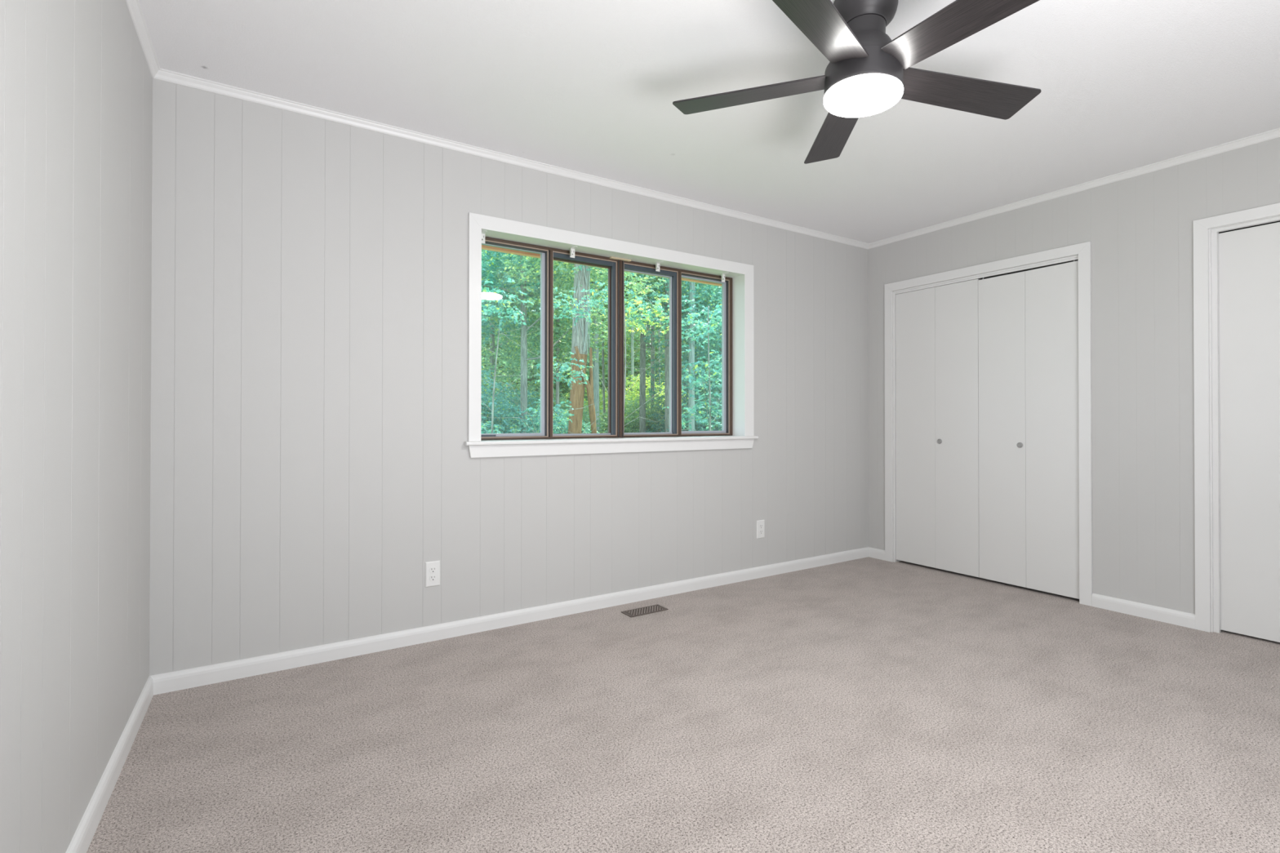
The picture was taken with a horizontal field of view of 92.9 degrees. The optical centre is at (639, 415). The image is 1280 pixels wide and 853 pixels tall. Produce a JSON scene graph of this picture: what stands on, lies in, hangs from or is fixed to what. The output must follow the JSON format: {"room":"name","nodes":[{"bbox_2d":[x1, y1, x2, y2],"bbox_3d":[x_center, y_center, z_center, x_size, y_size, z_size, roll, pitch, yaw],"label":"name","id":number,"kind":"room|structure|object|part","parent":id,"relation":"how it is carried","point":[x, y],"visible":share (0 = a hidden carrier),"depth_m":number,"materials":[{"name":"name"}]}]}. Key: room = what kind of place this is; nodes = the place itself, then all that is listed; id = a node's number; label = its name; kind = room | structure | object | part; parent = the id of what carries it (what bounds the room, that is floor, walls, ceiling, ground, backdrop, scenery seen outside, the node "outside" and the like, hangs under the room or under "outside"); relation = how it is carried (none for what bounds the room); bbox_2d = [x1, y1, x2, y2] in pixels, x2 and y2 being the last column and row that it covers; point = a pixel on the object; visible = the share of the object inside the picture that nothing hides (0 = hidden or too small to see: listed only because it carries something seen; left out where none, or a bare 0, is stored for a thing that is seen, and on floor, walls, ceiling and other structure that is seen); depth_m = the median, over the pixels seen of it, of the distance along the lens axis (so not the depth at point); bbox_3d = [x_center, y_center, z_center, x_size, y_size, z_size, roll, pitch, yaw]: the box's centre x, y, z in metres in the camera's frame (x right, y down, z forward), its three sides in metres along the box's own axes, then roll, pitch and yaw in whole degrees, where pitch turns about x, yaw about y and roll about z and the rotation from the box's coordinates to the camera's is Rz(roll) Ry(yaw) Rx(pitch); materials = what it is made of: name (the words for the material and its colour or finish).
{"room":"empty bedroom","nodes":[
{"label":"empty bedroom","id":0,"kind":"room"},
{"bbox_2d":[0,0,152,852],"bbox_3d":[-0.929,-0.144,0.625,0.140,2.440,4.006,0,0,-31],"label":"wall","id":1,"kind":"structure","parent":0,"point":[76,79],"depth_m":1.42,"materials":[{"name":"grey paint"}]},
{"bbox_2d":[65,675,153,852],"bbox_3d":[-0.864,1.040,0.660,0.015,0.073,4.002,0,0,-31],"label":"baseboard","id":2,"kind":"structure","parent":1,"relation":"attached to","point":[81,841],"depth_m":1.74,"materials":[{"name":"white paint"}]},
{"bbox_2d":[125,0,159,78],"bbox_3d":[-0.858,-1.346,0.678,0.026,0.036,4.002,0,0,-31],"label":"trim","id":3,"kind":"structure","parent":1,"relation":"attached to","point":[134,6],"depth_m":2.14,"materials":[{"name":"white paint"}]},
{"bbox_2d":[149,68,868,675],"bbox_3d":[-0.092,-0.125,3.619,4.402,2.440,0.166,0,0,-33],"label":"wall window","id":4,"kind":"structure","parent":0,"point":[310,459],"depth_m":2.85,"materials":[{"name":"grey paint"}]},
{"bbox_2d":[425,560,439,587],"bbox_3d":[-1.003,0.769,2.950,0.070,0.121,0.009,0,0,-33],"label":"wall outlet","id":5,"kind":"object","parent":4,"relation":"attached to","point":[432,568],"visible":1,"depth_m":2.95,"materials":[{"name":"white plastic"}]},
{"bbox_2d":[429,574,436,581],"bbox_3d":[-1.002,0.789,2.947,0.034,0.027,0.003,0,0,-33],"label":"receptacle","id":6,"kind":"object","parent":5,"relation":"attached to","point":[432,577],"depth_m":2.95,"materials":[{"name":"grey plastic"}]},
{"bbox_2d":[429,567,436,573],"bbox_3d":[-1.002,0.750,2.947,0.034,0.027,0.003,0,0,-33],"label":"receptacle","id":7,"kind":"object","parent":5,"relation":"attached to","point":[432,570],"depth_m":2.95,"materials":[{"name":"grey plastic"}]},
{"bbox_2d":[150,546,868,695],"bbox_3d":[-0.057,1.059,3.558,4.402,0.073,0.015,0,0,-33],"label":"baseboard","id":8,"kind":"structure","parent":4,"relation":"attached to","point":[183,679],"depth_m":2.99,"materials":[{"name":"white paint"}]},
{"bbox_2d":[464,212,758,457],"bbox_3d":[-0.095,-0.396,3.647,1.968,1.228,0.238,0,0,-33],"label":"window","id":9,"kind":"structure","parent":4,"relation":"attached to","point":[737,432],"depth_m":3.65,"materials":[{"name":"white paint"}]},
{"bbox_3d":[-0.832,-0.439,3.064,0.063,1.151,0.016,0,0,-33],"label":"casing","id":10,"kind":"part","parent":9,"relation":"part of","materials":[{"name":"white paint"}]},
{"bbox_2d":[481,230,487,243],"bbox_3d":[-0.803,-0.918,3.135,0.032,0.052,0.055,0,0,-33],"label":"bracket","id":11,"kind":"object","parent":9,"relation":"attached to","point":[483,232],"visible":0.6,"depth_m":3.16,"materials":[{"name":"white plastic"}]},
{"bbox_3d":[-0.818,-0.917,3.157,0.030,0.050,0.002,0,0,-33],"label":"hanging plate","id":12,"kind":"part","parent":11,"relation":"part of","materials":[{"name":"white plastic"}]},
{"bbox_3d":[-0.705,-0.399,3.333,0.392,1.032,0.023,0,0,-33],"label":"sash frame","id":13,"kind":"part","parent":9,"relation":"part of","materials":[{"name":"grey metal"}]},
{"bbox_3d":[-0.531,-0.402,3.446,0.008,1.048,0.073,0,0,-33],"label":"post","id":14,"kind":"part","parent":9,"relation":"part of","materials":[{"name":"brown"}]},
{"bbox_3d":[-0.514,-0.404,3.453,0.895,1.072,0.079,0,0,-33],"label":"frame","id":15,"kind":"part","parent":9,"relation":"part of","materials":[{"name":"brown"}]},
{"bbox_3d":[-0.519,-0.402,3.450,0.016,1.048,0.079,0,0,-33],"label":"post","id":16,"kind":"part","parent":9,"relation":"part of","materials":[{"name":"brown"}]},
{"bbox_2d":[569,246,577,257],"bbox_3d":[-0.367,-0.916,3.418,0.032,0.052,0.055,0,0,-33],"label":"bracket","id":17,"kind":"object","parent":9,"relation":"attached to","point":[571,249],"visible":1,"depth_m":3.44,"materials":[{"name":"white plastic"}]},
{"bbox_3d":[-0.382,-0.915,3.440,0.030,0.050,0.002,0,0,-33],"label":"hanging plate","id":18,"kind":"part","parent":17,"relation":"part of","materials":[{"name":"white plastic"}]},
{"bbox_3d":[-0.346,-0.388,3.567,0.393,1.014,0.020,0,0,-33],"label":"sash frame","id":19,"kind":"part","parent":9,"relation":"part of","materials":[{"name":"brown"}]},
{"bbox_3d":[-0.340,0.113,3.553,0.393,0.011,0.004,0,0,-33],"label":"rail","id":20,"kind":"part","parent":9,"relation":"part of","materials":[{"name":"grey metal"}]},
{"bbox_3d":[-0.085,0.145,3.627,1.968,0.020,0.198,0,0,-33],"label":"sill","id":21,"kind":"part","parent":9,"relation":"part of","materials":[{"name":"white paint"}]},
{"bbox_3d":[-0.048,-0.975,3.575,1.930,0.071,0.016,0,0,-33],"label":"head casing","id":22,"kind":"part","parent":9,"relation":"part of","materials":[{"name":"white paint"}]},
{"bbox_3d":[0.042,-0.386,3.818,0.380,1.014,0.020,0,0,-33],"label":"sash frame","id":23,"kind":"part","parent":9,"relation":"part of","materials":[{"name":"grey metal"}]},
{"bbox_3d":[0.048,0.115,3.805,0.380,0.011,0.004,0,0,-33],"label":"rail","id":24,"kind":"part","parent":9,"relation":"part of","materials":[{"name":"grey metal"}]},
{"bbox_2d":[655,261,663,271],"bbox_3d":[0.124,-0.914,3.737,0.032,0.052,0.055,0,0,-33],"label":"bracket","id":25,"kind":"object","parent":9,"relation":"attached to","point":[657,264],"visible":1,"depth_m":3.75,"materials":[{"name":"white plastic"}]},
{"bbox_3d":[0.236,-0.400,3.939,0.890,1.072,0.079,0,0,-33],"label":"frame","id":26,"kind":"part","parent":9,"relation":"part of","materials":[{"name":"brown"}]},
{"bbox_3d":[0.234,-0.398,3.938,0.022,1.048,0.079,0,0,-33],"label":"post","id":27,"kind":"part","parent":9,"relation":"part of","materials":[{"name":"brown"}]},
{"bbox_3d":[0.414,-0.394,4.058,0.402,1.032,0.023,0,0,-33],"label":"sash frame","id":28,"kind":"part","parent":9,"relation":"part of","materials":[{"name":"grey metal"}]},
{"bbox_2d":[721,272,728,282],"bbox_3d":[0.568,-0.912,4.024,0.032,0.052,0.055,0,0,-33],"label":"bracket","id":29,"kind":"object","parent":9,"relation":"attached to","point":[724,273],"visible":1,"depth_m":4.03,"materials":[{"name":"white plastic"}]},
{"bbox_3d":[0.727,-0.432,4.075,0.082,1.151,0.016,0,0,-33],"label":"casing","id":30,"kind":"part","parent":9,"relation":"part of","materials":[{"name":"white paint"}]},
{"bbox_2d":[756,520,764,538],"bbox_3d":[0.821,0.774,4.132,0.070,0.121,0.009,0,0,-33],"label":"wall outlet","id":31,"kind":"object","parent":4,"relation":"attached to","point":[760,524],"visible":1,"depth_m":4.13,"materials":[{"name":"white plastic"}]},
{"bbox_2d":[86,556,1279,852],"bbox_3d":[0.984,1.135,1.840,4.923,0.100,4.270,0,0,-33],"label":"floor","id":32,"kind":"structure","parent":0,"point":[868,704],"depth_m":2.06,"materials":[{"name":"beige carpet"}]},
{"bbox_2d":[621,604,668,617],"bbox_3d":[0.027,1.091,3.398,0.248,0.006,0.104,0,0,-33],"label":"floor vent","id":33,"kind":"object","parent":32,"relation":"in","point":[654,608],"visible":1,"depth_m":3.39,"materials":[{"name":"brown metal"}]},
{"bbox_2d":[624,604,664,615],"bbox_3d":[0.027,1.091,3.398,0.218,0.003,0.084,0,0,-33],"label":"grille","id":34,"kind":"object","parent":33,"relation":"attached to","point":[654,608],"depth_m":3.40,"materials":[{"name":"brown metal"}]},
{"bbox_2d":[138,0,1279,243],"bbox_3d":[0.970,-1.405,1.853,4.952,0.100,4.280,0,0,-33],"label":"ceiling","id":35,"kind":"structure","parent":0,"point":[587,86],"depth_m":2.49,"materials":[{"name":"paint"}]},
{"bbox_2d":[672,0,1040,164],"bbox_3d":[0.750,-1.189,1.952,1.249,0.336,1.191,0,0,-31],"label":"ceiling fan","id":36,"kind":"object","parent":35,"relation":"hanging from","point":[868,72],"visible":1,"depth_m":1.93,"materials":[{"name":"black metal"}]},
{"bbox_3d":[0.383,-1.118,2.131,0.525,0.006,0.150,2,10,23],"label":"blade","id":37,"kind":"part","parent":36,"relation":"part of","materials":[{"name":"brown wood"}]},
{"bbox_3d":[0.484,-1.121,1.703,0.150,0.006,0.525,16,9,40],"label":"blade","id":38,"kind":"part","parent":36,"relation":"part of","materials":[{"name":"brown wood"}]},
{"bbox_3d":[0.759,-1.102,2.360,0.150,0.006,0.525,-10,-2,4],"label":"blade","id":39,"kind":"part","parent":36,"relation":"part of","materials":[{"name":"black wood"}]},
{"bbox_3d":[0.923,-1.107,1.667,0.150,0.006,0.525,16,-8,-30],"label":"blade","id":40,"kind":"part","parent":36,"relation":"part of","materials":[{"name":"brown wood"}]},
{"bbox_3d":[1.093,-1.095,2.073,0.525,0.006,0.150,2,-12,-13],"label":"blade","id":41,"kind":"part","parent":36,"relation":"part of","materials":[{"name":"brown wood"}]},
{"bbox_2d":[867,137,1279,613],"bbox_3d":[2.933,-0.126,3.129,0.140,2.440,4.000,0,0,-33],"label":"wall","id":42,"kind":"structure","parent":0,"point":[1140,228],"depth_m":3.35,"materials":[{"name":"grey paint"}]},
{"bbox_2d":[868,546,884,560],"bbox_3d":[1.822,1.067,4.690,0.015,0.073,0.160,0,0,-33],"label":"baseboard","id":43,"kind":"structure","parent":42,"relation":"attached to","point":[873,553],"depth_m":4.68,"materials":[{"name":"white paint"}]},
{"bbox_2d":[884,241,1092,606],"bbox_3d":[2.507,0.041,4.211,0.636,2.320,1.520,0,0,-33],"label":"door","id":44,"kind":"structure","parent":42,"relation":"in","point":[988,424],"depth_m":3.97,"materials":[{"name":"white paint"}]},
{"bbox_3d":[1.882,0.054,4.604,0.016,2.097,0.060,0,0,-33],"label":"casing","id":45,"kind":"part","parent":44,"relation":"part of","materials":[{"name":"white paint"}]},
{"bbox_3d":[2.020,0.087,4.455,0.030,1.993,0.311,0,0,-33],"label":"panel","id":46,"kind":"part","parent":44,"relation":"part of","materials":[{"name":"white paint"}]},
{"bbox_3d":[2.188,0.086,4.197,0.030,1.993,0.302,0,0,-33],"label":"panel","id":47,"kind":"part","parent":44,"relation":"part of","materials":[{"name":"white paint"}]},
{"bbox_3d":[2.232,-0.968,4.072,0.016,0.060,1.342,0,0,-33],"label":"head casing","id":48,"kind":"part","parent":44,"relation":"part of","materials":[{"name":"white paint"}]},
{"bbox_3d":[2.350,0.088,3.947,0.030,1.984,0.290,0,0,-33],"label":"panel","id":49,"kind":"part","parent":44,"relation":"part of","materials":[{"name":"white paint"}]},
{"bbox_3d":[2.396,0.188,3.840,0.008,0.034,0.034,0,0,-33],"label":"knob","id":50,"kind":"part","parent":44,"relation":"part of","materials":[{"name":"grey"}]},
{"bbox_3d":[2.509,0.086,3.702,0.030,1.988,0.291,0,0,-33],"label":"panel","id":51,"kind":"part","parent":44,"relation":"part of","materials":[{"name":"white paint"}]},
{"bbox_3d":[2.580,0.048,3.528,0.016,2.097,0.060,0,0,-33],"label":"casing","id":52,"kind":"part","parent":44,"relation":"part of","materials":[{"name":"white paint"}]},
{"bbox_2d":[867,128,1279,248],"bbox_3d":[2.863,-1.329,3.092,0.026,0.036,4.000,0,0,-33],"label":"trim","id":53,"kind":"structure","parent":42,"relation":"attached to","point":[1273,134],"depth_m":3.47,"materials":[{"name":"white paint"}]},
{"bbox_2d":[1091,593,1195,629],"bbox_3d":[2.720,1.058,3.305,0.015,0.073,0.454,0,0,-33],"label":"baseboard","id":54,"kind":"structure","parent":42,"relation":"attached to","point":[1183,619],"depth_m":3.29,"materials":[{"name":"white paint"}]},
{"bbox_2d":[1193,202,1279,642],"bbox_3d":[3.151,0.067,2.763,0.170,2.150,0.950,0,0,-33],"label":"door","id":55,"kind":"structure","parent":42,"relation":"in","point":[1237,255],"depth_m":3.02,"materials":[{"name":"white paint"}]},
{"bbox_3d":[2.859,0.048,3.097,0.016,2.091,0.057,0,0,-33],"label":"casing","id":56,"kind":"part","parent":55,"relation":"part of","materials":[{"name":"white paint"}]},
{"bbox_3d":[3.093,-0.972,2.744,0.016,0.055,0.915,0,0,-33],"label":"head casing","id":57,"kind":"part","parent":55,"relation":"part of","materials":[{"name":"white paint"}]},
{"bbox_3d":[3.197,0.067,2.793,0.020,2.150,0.950,0,0,-33],"label":"hall panel","id":58,"kind":"part","parent":55,"relation":"part of","materials":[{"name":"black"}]},
{"label":"outside","id":59,"kind":"structure","parent":0,"visible":0},
{"bbox_3d":[-1.385,1.934,56.693,120.000,0.337,90.000,0,0,-33],"label":"ground","id":60,"kind":"structure","parent":59,"visible":0},
{"bbox_2d":[483,277,536,405],"bbox_3d":[-6.376,-4.638,27.332,5.048,13.020,7.533,0,0,-13],"label":"tree","id":61,"kind":"object","parent":60,"relation":"on","point":[497,277],"visible":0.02,"depth_m":25.38,"materials":[{"name":"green plant"}]},
{"bbox_2d":[480,400,553,433],"bbox_3d":[-2.810,0.844,10.769,2.564,2.222,2.749,0,0,25],"label":"shrub","id":62,"kind":"object","parent":60,"relation":"on","point":[501,426],"visible":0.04,"depth_m":10.62,"materials":[{"name":"green plant"}]},
{"bbox_2d":[481,297,555,420],"bbox_3d":[-6.424,-4.467,23.325,6.686,13.581,4.826,0,0,8],"label":"tree","id":63,"kind":"object","parent":60,"relation":"on","point":[495,332],"visible":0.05,"depth_m":22.44,"materials":[{"name":"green plant"}]},
{"bbox_2d":[480,386,567,439],"bbox_3d":[-2.943,0.722,13.361,3.167,2.716,3.391,0,0,-33],"label":"shrub","id":64,"kind":"object","parent":60,"relation":"on","point":[529,399],"visible":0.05,"depth_m":13.21,"materials":[{"name":"green plant"}]},
{"bbox_2d":[481,253,589,408],"bbox_3d":[-4.673,-4.554,24.996,5.336,13.001,7.248,0,0,-2],"label":"tree","id":65,"kind":"object","parent":60,"relation":"on","point":[532,364],"visible":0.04,"depth_m":23.05,"materials":[{"name":"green plant"}]},
{"bbox_2d":[480,248,592,405],"bbox_3d":[-3.355,-3.037,16.119,5.351,10.002,5.199,0,0,21],"label":"tree","id":66,"kind":"object","parent":60,"relation":"on","point":[492,357],"visible":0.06,"depth_m":15.51,"materials":[{"name":"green plant"}]},
{"bbox_2d":[480,277,601,433],"bbox_3d":[-2.158,0.007,8.715,3.151,3.784,2.007,0,0,-10],"label":"sapling","id":67,"kind":"object","parent":60,"relation":"on","point":[493,308],"visible":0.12,"depth_m":8.52,"materials":[{"name":"green plant"}]},
{"bbox_2d":[483,386,601,433],"bbox_3d":[-2.561,0.640,14.980,3.359,2.716,3.134,0,0,0],"label":"shrub","id":68,"kind":"object","parent":60,"relation":"on","point":[533,389],"visible":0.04,"depth_m":14.92,"materials":[{"name":"green plant"}]},
{"bbox_2d":[480,249,608,439],"bbox_3d":[-2.520,-2.229,12.201,5.608,8.002,4.559,0,0,-39],"label":"tree","id":69,"kind":"object","parent":60,"relation":"on","point":[562,331],"visible":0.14,"depth_m":12.21,"materials":[{"name":"green plant"}]},
{"bbox_2d":[485,250,608,433],"bbox_3d":[-2.106,-2.682,14.053,3.061,9.003,3.584,0,0,-4],"label":"tree","id":70,"kind":"object","parent":60,"relation":"on","point":[557,400],"visible":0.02,"depth_m":13.80,"materials":[{"name":"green plant"}]},
{"bbox_2d":[481,287,631,433],"bbox_3d":[-0.860,0.040,7.936,3.269,3.588,2.123,0,0,-33],"label":"sapling","id":71,"kind":"object","parent":60,"relation":"on","point":[564,366],"visible":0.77,"depth_m":8.35,"materials":[{"name":"green plant"}]},
{"bbox_2d":[531,396,608,433],"bbox_3d":[-2.022,0.824,17.724,3.134,2.716,3.359,0,0,33],"label":"shrub","id":72,"kind":"object","parent":60,"relation":"on","point":[562,399],"visible":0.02,"depth_m":17.54,"materials":[{"name":"green plant"}]},
{"bbox_2d":[515,298,629,406],"bbox_3d":[-3.335,-4.543,27.206,6.337,13.001,6.712,0,0,-33],"label":"tree","id":73,"kind":"object","parent":60,"relation":"on","point":[606,366],"visible":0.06,"depth_m":25.98,"materials":[{"name":"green plant"}]},
{"bbox_2d":[487,253,666,438],"bbox_3d":[-1.153,-2.152,11.674,3.391,7.844,3.332,0,0,22],"label":"tree","id":74,"kind":"object","parent":60,"relation":"on","point":[581,277],"visible":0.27,"depth_m":10.66,"materials":[{"name":"green plant"}]},
{"bbox_2d":[560,273,639,431],"bbox_3d":[-1.102,-2.718,18.777,2.984,9.003,3.463,0,0,19],"label":"tree","id":75,"kind":"object","parent":60,"relation":"on","point":[602,344],"visible":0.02,"depth_m":18.39,"materials":[{"name":"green plant"}]},
{"bbox_2d":[560,386,647,431],"bbox_3d":[-1.516,0.694,22.863,4.273,3.704,4.581,0,0,-8],"label":"shrub","id":76,"kind":"object","parent":60,"relation":"on","point":[606,393],"visible":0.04,"depth_m":22.31,"materials":[{"name":"green plant"}]},
{"bbox_2d":[560,262,648,431],"bbox_3d":[-1.167,-3.105,16.277,3.219,10.001,4.942,0,0,15],"label":"tree","id":77,"kind":"object","parent":60,"relation":"on","point":[595,377],"visible":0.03,"depth_m":15.34,"materials":[{"name":"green plant"}]},
{"bbox_2d":[568,309,648,411],"bbox_3d":[-1.516,-4.483,30.090,6.131,13.040,5.288,0,0,-33],"label":"tree","id":78,"kind":"object","parent":60,"relation":"on","point":[629,338],"visible":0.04,"depth_m":28.83,"materials":[{"name":"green plant"}]},
{"bbox_2d":[497,280,721,433],"bbox_3d":[-0.217,-0.137,9.131,2.982,3.738,2.595,0,0,23],"label":"sapling","id":79,"kind":"object","parent":60,"relation":"on","point":[649,317],"visible":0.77,"depth_m":9.36,"materials":[{"name":"green plant"}]},
{"bbox_2d":[598,272,664,432],"bbox_3d":[-0.385,-3.714,17.027,3.734,11.001,3.684,0,0,-33],"label":"tree","id":80,"kind":"object","parent":60,"relation":"on","point":[642,352],"visible":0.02,"depth_m":16.72,"materials":[{"name":"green plant"}]},
{"bbox_2d":[599,397,663,437],"bbox_3d":[-0.194,0.704,18.444,3.054,2.469,2.849,0,0,8],"label":"shrub","id":81,"kind":"object","parent":60,"relation":"on","point":[628,401],"visible":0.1,"depth_m":17.90,"materials":[{"name":"green plant"}]},
{"bbox_2d":[598,306,664,398],"bbox_3d":[-0.535,-4.612,34.820,6.594,13.002,6.431,0,0,22],"label":"tree","id":82,"kind":"object","parent":60,"relation":"on","point":[626,307],"visible":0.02,"depth_m":33.77,"materials":[{"name":"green plant"}]},
{"bbox_2d":[599,373,664,422],"bbox_3d":[0.052,0.143,25.176,4.581,3.704,4.273,0,0,25],"label":"shrub","id":83,"kind":"object","parent":60,"relation":"on","point":[637,385],"visible":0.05,"depth_m":24.59,"materials":[{"name":"green plant"}]},
{"bbox_2d":[599,301,684,404],"bbox_3d":[0.336,-4.417,30.595,5.260,13.330,7.528,0,0,-1],"label":"tree","id":84,"kind":"object","parent":60,"relation":"on","point":[628,347],"visible":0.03,"depth_m":28.69,"materials":[{"name":"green plant"}]},
{"bbox_2d":[631,322,656,404],"bbox_3d":[-0.106,-4.200,26.352,4.461,12.001,4.210,0,0,-33],"label":"tree","id":85,"kind":"object","parent":60,"relation":"on","point":[632,328],"visible":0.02,"depth_m":26.02,"materials":[{"name":"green plant"}]},
{"bbox_2d":[600,367,688,409],"bbox_3d":[0.710,-0.014,29.237,5.833,4.692,5.445,0,0,-33],"label":"shrub","id":86,"kind":"object","parent":60,"relation":"on","point":[655,367],"visible":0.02,"depth_m":28.31,"materials":[{"name":"green plant"}]},
{"bbox_2d":[626,275,683,424],"bbox_3d":[0.181,-3.766,21.065,3.643,11.001,3.599,0,0,-2],"label":"tree","id":87,"kind":"object","parent":60,"relation":"on","point":[652,348],"visible":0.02,"depth_m":20.52,"materials":[{"name":"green plant"}]},
{"bbox_2d":[595,298,721,431],"bbox_3d":[0.843,-0.085,9.301,2.518,3.531,2.665,0,0,-33],"label":"sapling","id":88,"kind":"object","parent":60,"relation":"on","point":[705,327],"visible":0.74,"depth_m":9.53,"materials":[{"name":"green plant"}]},
{"bbox_2d":[632,297,685,396],"bbox_3d":[0.783,-3.176,24.349,3.599,10.001,3.643,0,0,-15],"label":"tree","id":89,"kind":"object","parent":60,"relation":"on","point":[659,331],"visible":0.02,"depth_m":24.33,"materials":[{"name":"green plant"}]},
{"bbox_2d":[624,394,697,432],"bbox_3d":[0.523,0.504,18.069,2.564,2.277,2.749,0,0,41],"label":"shrub","id":90,"kind":"object","parent":60,"relation":"on","point":[655,396],"visible":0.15,"depth_m":17.64,"materials":[{"name":"green plant"}]},
{"bbox_2d":[646,392,695,424],"bbox_3d":[1.206,0.468,22.273,3.134,2.716,3.359,0,0,-16],"label":"shrub","id":91,"kind":"object","parent":60,"relation":"on","point":[661,393],"visible":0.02,"depth_m":22.20,"materials":[{"name":"green plant"}]},
{"bbox_2d":[624,274,721,436],"bbox_3d":[1.369,-2.665,15.082,3.687,9.002,4.147,0,0,2],"label":"tree","id":92,"kind":"object","parent":60,"relation":"on","point":[700,299],"visible":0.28,"depth_m":14.83,"materials":[{"name":"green plant"}]},
{"bbox_2d":[624,273,721,432],"bbox_3d":[0.720,-3.175,16.175,2.905,10.001,4.934,0,0,0],"label":"tree","id":93,"kind":"object","parent":60,"relation":"on","point":[667,335],"visible":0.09,"depth_m":15.31,"materials":[{"name":"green plant"}]},
{"bbox_2d":[638,398,712,432],"bbox_3d":[1.378,0.748,16.836,3.054,2.469,2.849,0,0,17],"label":"shrub","id":94,"kind":"object","parent":60,"relation":"on","point":[660,427],"visible":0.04,"depth_m":16.77,"materials":[{"name":"green plant"}]},
{"bbox_2d":[645,306,713,399],"bbox_3d":[2.020,-4.252,30.715,6.086,13.581,6.852,0,0,-29],"label":"tree","id":95,"kind":"object","parent":60,"relation":"on","point":[655,339],"visible":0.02,"depth_m":28.85,"materials":[{"name":"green plant"}]},
{"bbox_2d":[646,277,721,426],"bbox_3d":[2.046,-2.719,16.984,3.736,9.001,3.659,0,0,1],"label":"tree","id":96,"kind":"object","parent":60,"relation":"on","point":[716,348],"visible":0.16,"depth_m":16.55,"materials":[{"name":"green plant"}]},
{"bbox_2d":[658,283,719,413],"bbox_3d":[2.627,-3.274,19.888,4.242,10.005,3.645,0,0,-33],"label":"tree","id":97,"kind":"object","parent":60,"relation":"on","point":[660,352],"visible":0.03,"depth_m":19.28,"materials":[{"name":"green plant"}]},
{"bbox_2d":[681,405,721,431],"bbox_3d":[1.986,0.856,15.320,2.749,2.222,2.564,0,0,-41],"label":"shrub","id":98,"kind":"object","parent":60,"relation":"on","point":[704,410],"visible":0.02,"depth_m":14.94,"materials":[{"name":"green plant"}]},
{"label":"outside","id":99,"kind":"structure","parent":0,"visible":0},
{"bbox_2d":[481,244,721,286],"bbox_3d":[-0.147,-1.139,4.261,8.000,0.243,0.040,0,0,-33],"label":"trim","id":100,"kind":"structure","parent":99,"point":[483,246],"depth_m":3.87,"materials":[{"name":"brown wood"}]}
]}

